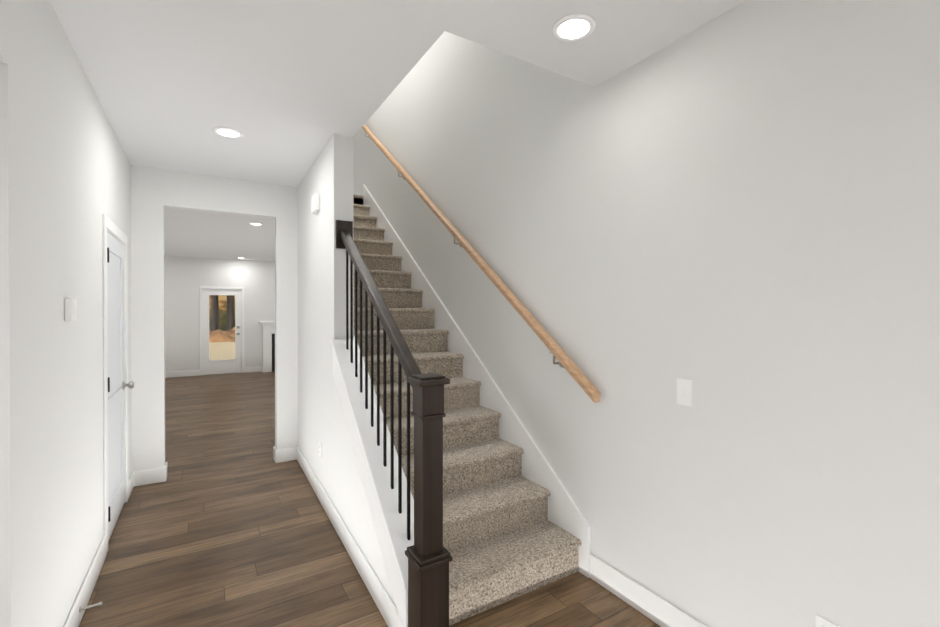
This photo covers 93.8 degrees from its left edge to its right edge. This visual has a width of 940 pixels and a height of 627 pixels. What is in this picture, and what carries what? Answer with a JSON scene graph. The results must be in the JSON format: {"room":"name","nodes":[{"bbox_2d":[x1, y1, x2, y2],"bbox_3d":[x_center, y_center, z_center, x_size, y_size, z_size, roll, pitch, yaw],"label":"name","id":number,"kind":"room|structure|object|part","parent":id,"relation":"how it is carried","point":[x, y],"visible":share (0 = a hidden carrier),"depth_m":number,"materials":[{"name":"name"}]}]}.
{"room":"entrance hallway","nodes":[
{"label":"entrance hallway","id":0,"kind":"room"},
{"bbox_2d":[0,0,131,626],"bbox_3d":[-1.048,0.121,0.624,0.120,2.700,7.340,0,0,-31],"label":"wall","id":1,"kind":"structure","parent":0,"point":[51,358],"depth_m":1.73,"materials":[{"name":"paint"}]},
{"bbox_2d":[64,298,76,320],"bbox_3d":[-1.770,-0.016,1.952,0.026,0.100,0.100,0,0,-31],"label":"light switch","id":2,"kind":"object","parent":1,"relation":"attached to","point":[70,308],"visible":0.98,"depth_m":1.91,"materials":[{"name":"white plastic"}]},
{"bbox_2d":[64,535,106,626],"bbox_3d":[-1.805,1.399,2.005,0.014,0.130,1.505,0,0,-31],"label":"baseboard","id":3,"kind":"structure","parent":1,"relation":"attached to","point":[74,618],"depth_m":2.22,"materials":[{"name":"paint"}]},
{"bbox_2d":[79,602,101,611],"bbox_3d":[-1.796,1.388,2.084,0.082,0.023,0.024,0,0,-31],"label":"doorstop","id":4,"kind":"object","parent":1,"relation":"attached to","point":[81,608],"visible":0.98,"depth_m":2.08,"materials":[{"name":"white metal"}]},
{"bbox_2d":[103,214,128,551],"bbox_3d":[-2.492,0.430,3.013,0.132,2.058,0.936,0,0,-31],"label":"door frame","id":5,"kind":"structure","parent":1,"relation":"attached to","point":[105,373],"depth_m":2.69,"materials":[{"name":"paint"}]},
{"bbox_2d":[107,232,133,541],"bbox_3d":[-2.432,0.465,3.045,0.103,1.970,0.785,0,0,-31],"label":"closet door","id":6,"kind":"structure","parent":1,"relation":"in","point":[117,385],"depth_m":3.08,"materials":[{"name":"paint"}]},
{"bbox_3d":[-2.584,0.542,3.330,0.068,0.064,0.064,0,0,-31],"label":"knob","id":7,"kind":"part","parent":6,"relation":"part of","materials":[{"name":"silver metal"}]},
{"bbox_2d":[129,471,133,496],"bbox_3d":[-2.759,1.391,3.575,0.014,0.130,0.290,0,0,-31],"label":"baseboard","id":8,"kind":"structure","parent":1,"relation":"attached to","point":[131,481],"depth_m":3.57,"materials":[{"name":"paint"}]},
{"bbox_2d":[131,165,297,470],"bbox_3d":[-3.218,0.106,3.529,3.500,2.700,0.120,0,0,-31],"label":"wall","id":9,"kind":"structure","parent":0,"point":[148,318],"depth_m":3.83,"materials":[{"name":"paint"}]},
{"bbox_2d":[133,466,165,486],"bbox_3d":[-2.735,1.390,3.751,0.240,0.130,0.014,0,0,-31],"label":"baseboard","id":10,"kind":"structure","parent":9,"relation":"attached to","point":[149,476],"depth_m":3.75,"materials":[{"name":"paint"}]},
{"bbox_2d":[165,462,167,479],"bbox_3d":[-2.677,1.389,3.874,0.014,0.130,0.135,0,0,-31],"label":"baseboard","id":11,"kind":"structure","parent":9,"relation":"attached to","point":[166,470],"depth_m":3.84,"materials":[{"name":"paint"}]},
{"bbox_2d":[273,446,276,460],"bbox_3d":[-1.922,1.387,4.333,0.014,0.130,0.135,0,0,-31],"label":"baseboard","id":12,"kind":"structure","parent":9,"relation":"attached to","point":[274,448],"depth_m":4.32,"materials":[{"name":"paint"}]},
{"bbox_2d":[275,446,297,462],"bbox_3d":[-1.799,1.387,4.320,0.210,0.130,0.014,0,0,-31],"label":"baseboard","id":13,"kind":"structure","parent":9,"relation":"attached to","point":[286,454],"depth_m":4.31,"materials":[{"name":"paint"}]},
{"bbox_2d":[165,256,274,372],"bbox_3d":[-5.464,0.069,10.591,7.240,2.700,0.120,0,0,-31],"label":"wall","id":14,"kind":"structure","parent":0,"point":[183,279],"depth_m":10.08,"materials":[{"name":"paint"}]},
{"bbox_2d":[165,370,199,377],"bbox_3d":[-7.306,1.360,9.398,2.605,0.130,0.014,0,0,-31],"label":"baseboard","id":15,"kind":"structure","parent":14,"relation":"attached to","point":[182,373],"depth_m":9.90,"materials":[{"name":"paint"}]},
{"bbox_2d":[200,286,243,375],"bbox_3d":[-5.831,0.395,10.359,0.910,2.050,0.136,0,0,-31],"label":"door frame","id":16,"kind":"structure","parent":14,"relation":"attached to","point":[201,331],"depth_m":10.24,"materials":[{"name":"paint"}]},
{"bbox_2d":[203,289,240,374],"bbox_3d":[-5.814,0.423,10.330,0.786,1.983,0.094,0,0,-31],"label":"patio door","id":17,"kind":"structure","parent":14,"relation":"in","point":[211,366],"depth_m":10.33,"materials":[{"name":"paint"}]},
{"bbox_3d":[-5.825,0.330,10.350,0.555,1.539,0.006,0,0,-31],"label":"glass","id":18,"kind":"part","parent":17,"relation":"part of","materials":[{"name":"clear glass"}]},
{"bbox_2d":[245,366,261,372],"bbox_3d":[-5.247,1.353,10.650,0.375,0.130,0.014,0,0,-31],"label":"baseboard","id":19,"kind":"structure","parent":14,"relation":"attached to","point":[254,369],"depth_m":10.64,"materials":[{"name":"paint"}]},
{"bbox_2d":[298,133,396,607],"bbox_3d":[-1.149,0.106,3.536,0.219,2.700,3.778,0,0,-31],"label":"wall","id":20,"kind":"structure","parent":0,"point":[328,177],"depth_m":3.20,"materials":[{"name":"paint"}]},
{"bbox_2d":[311,193,319,212],"bbox_3d":[-1.220,-0.869,3.475,0.038,0.130,0.140,0,0,-31],"label":"door chime","id":21,"kind":"object","parent":20,"relation":"attached to","point":[315,202],"visible":1,"depth_m":3.42,"materials":[{"name":"white plastic"}]},
{"bbox_2d":[319,441,321,457],"bbox_3d":[-1.162,1.056,3.415,0.010,0.116,0.072,0,0,-31],"label":"outlet","id":22,"kind":"object","parent":20,"relation":"attached to","point":[320,449],"visible":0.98,"depth_m":3.41,"materials":[{"name":"white plastic"}]},
{"bbox_2d":[297,447,404,626],"bbox_3d":[-0.992,1.393,3.120,0.078,0.130,2.875,0,0,-31],"label":"baseboard","id":23,"kind":"structure","parent":20,"relation":"attached to","point":[387,608],"depth_m":2.53,"materials":[{"name":"paint"}]},
{"bbox_2d":[79,372,660,626],"bbox_3d":[-2.221,1.503,4.014,8.700,0.100,14.740,0,0,-31],"label":"floor","id":24,"kind":"structure","parent":0,"point":[227,523],"depth_m":2.70,"materials":[{"name":"brown wood"}]},
{"bbox_2d":[259,321,274,372],"bbox_3d":[-4.328,0.801,11.055,1.760,1.230,0.270,0,0,-31],"label":"fireplace","id":25,"kind":"object","parent":24,"relation":"on","point":[268,346],"visible":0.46,"depth_m":10.65,"materials":[{"name":"paint"}]},
{"bbox_2d":[332,184,590,626],"bbox_3d":[-0.798,-0.119,3.779,1.109,3.148,4.115,0,0,-31],"label":"staircase","id":26,"kind":"structure","parent":24,"relation":"on","point":[474,508],"depth_m":2.55,"materials":[{"name":"carpet"}]},
{"bbox_3d":[-0.533,-0.102,2.463,0.092,0.942,1.347,0,0,-31],"label":"rail","id":27,"kind":"part","parent":26,"relation":"part of","materials":[{"name":"brown wood"}]},
{"bbox_2d":[50,0,746,261],"bbox_3d":[-2.276,-1.397,4.012,8.620,0.300,14.660,0,0,-31],"label":"ceiling","id":28,"kind":"structure","parent":0,"point":[288,89],"depth_m":2.15,"materials":[{"name":"paint"}]},
{"bbox_2d":[213,127,242,137],"bbox_3d":[-1.655,-1.236,3.010,0.184,0.009,0.184,0,0,-31],"label":"recessed light","id":29,"kind":"object","parent":28,"relation":"in","point":[227,132],"visible":1,"depth_m":3.01,"materials":[{"name":"white plastic"}]},
{"bbox_2d":[249,222,262,224],"bbox_3d":[-2.997,-1.253,6.161,0.184,0.009,0.184,0,0,-31],"label":"recessed light","id":30,"kind":"object","parent":28,"relation":"in","point":[253,223],"visible":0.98,"depth_m":6.13,"materials":[{"name":"white plastic"}]},
{"bbox_2d":[552,13,595,41],"bbox_3d":[0.448,-1.231,1.901,0.184,0.009,0.184,0,0,-31],"label":"recessed light","id":31,"kind":"object","parent":28,"relation":"in","point":[573,27],"visible":1,"depth_m":1.89,"materials":[{"name":"white plastic"}]},
{"bbox_2d":[353,0,939,626],"bbox_3d":[0.605,-1.290,2.652,0.120,5.500,9.100,0,0,-31],"label":"wall","id":32,"kind":"structure","parent":0,"point":[733,214],"depth_m":1.81,"materials":[{"name":"paint"}]},
{"bbox_2d":[361,124,600,402],"bbox_3d":[-0.415,-1.096,4.120,0.097,3.109,4.227,0,0,-31],"label":"oak handrail","id":33,"kind":"object","parent":32,"relation":"attached to","point":[581,379],"visible":0.94,"depth_m":2.99,"materials":[{"name":"brown wood"}]},
{"bbox_2d":[590,554,706,626],"bbox_3d":[1.789,1.406,0.589,0.014,0.130,4.322,0,0,-31],"label":"baseboard","id":34,"kind":"structure","parent":32,"relation":"attached to","point":[656,609],"depth_m":2.15,"materials":[{"name":"paint"}]},
{"bbox_2d":[677,378,691,406],"bbox_3d":[0.950,0.352,1.958,0.020,0.116,0.072,0,0,-31],"label":"light switch","id":35,"kind":"object","parent":32,"relation":"attached to","point":[684,391],"visible":1,"depth_m":1.96,"materials":[{"name":"white plastic"}]},
{"bbox_2d":[815,615,839,626],"bbox_3d":[1.229,1.114,1.512,0.010,0.116,0.072,0,0,-31],"label":"electrical outlet","id":36,"kind":"object","parent":32,"relation":"attached to","point":[820,621],"visible":1,"depth_m":1.52,"materials":[{"name":"white plastic"}]},
{"label":"outside","id":37,"kind":"structure","parent":0,"visible":0},
{"bbox_2d":[209,331,234,359],"bbox_3d":[-21.405,1.476,34.892,80.000,0.130,57.960,0,0,-31],"label":"ground","id":38,"kind":"structure","parent":37,"point":[220,345],"depth_m":17.84,"materials":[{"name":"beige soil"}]},
{"bbox_2d":[211,295,215,330],"bbox_3d":[-14.391,-3.389,24.936,4.310,9.870,3.086,0,0,-31],"label":"tree","id":39,"kind":"object","parent":38,"relation":"on","point":[213,312],"depth_m":24.56,"materials":[{"name":"brown plant"}]},
{"bbox_2d":[214,295,215,327],"bbox_3d":[-15.500,-4.505,27.467,4.267,12.071,3.439,0,0,-31],"label":"tree","id":40,"kind":"object","parent":38,"relation":"on","point":[215,309],"depth_m":27.39,"materials":[{"name":"brown plant"}]},
{"bbox_2d":[216,295,218,329],"bbox_3d":[-15.530,-4.686,28.084,3.988,12.430,3.729,0,0,-31],"label":"tree","id":41,"kind":"object","parent":38,"relation":"on","point":[217,315],"depth_m":27.70,"materials":[{"name":"brown plant"}]},
{"bbox_2d":[209,327,234,341],"bbox_3d":[-12.583,1.081,23.846,8.400,0.814,1.800,0,0,-31],"label":"undergrowth","id":42,"kind":"object","parent":38,"relation":"on","point":[228,336],"depth_m":22.90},
{"bbox_2d":[227,295,228,330],"bbox_3d":[-16.561,-4.893,29.640,4.458,12.821,3.583,0,0,-31],"label":"tree","id":43,"kind":"object","parent":38,"relation":"on","point":[227,312],"depth_m":29.50,"materials":[{"name":"brown plant"}]},
{"bbox_2d":[228,295,233,330],"bbox_3d":[-14.878,-5.063,27.302,5.354,13.192,3.128,0,0,-31],"label":"tree","id":44,"kind":"object","parent":38,"relation":"on","point":[231,299],"depth_m":27.23,"materials":[{"name":"brown plant"}]},
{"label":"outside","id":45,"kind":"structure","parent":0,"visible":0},
{"bbox_2d":[209,295,234,330],"bbox_3d":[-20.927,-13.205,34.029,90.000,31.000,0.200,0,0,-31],"label":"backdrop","id":46,"kind":"structure","parent":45,"point":[222,308],"depth_m":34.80,"materials":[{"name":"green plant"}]}
]}

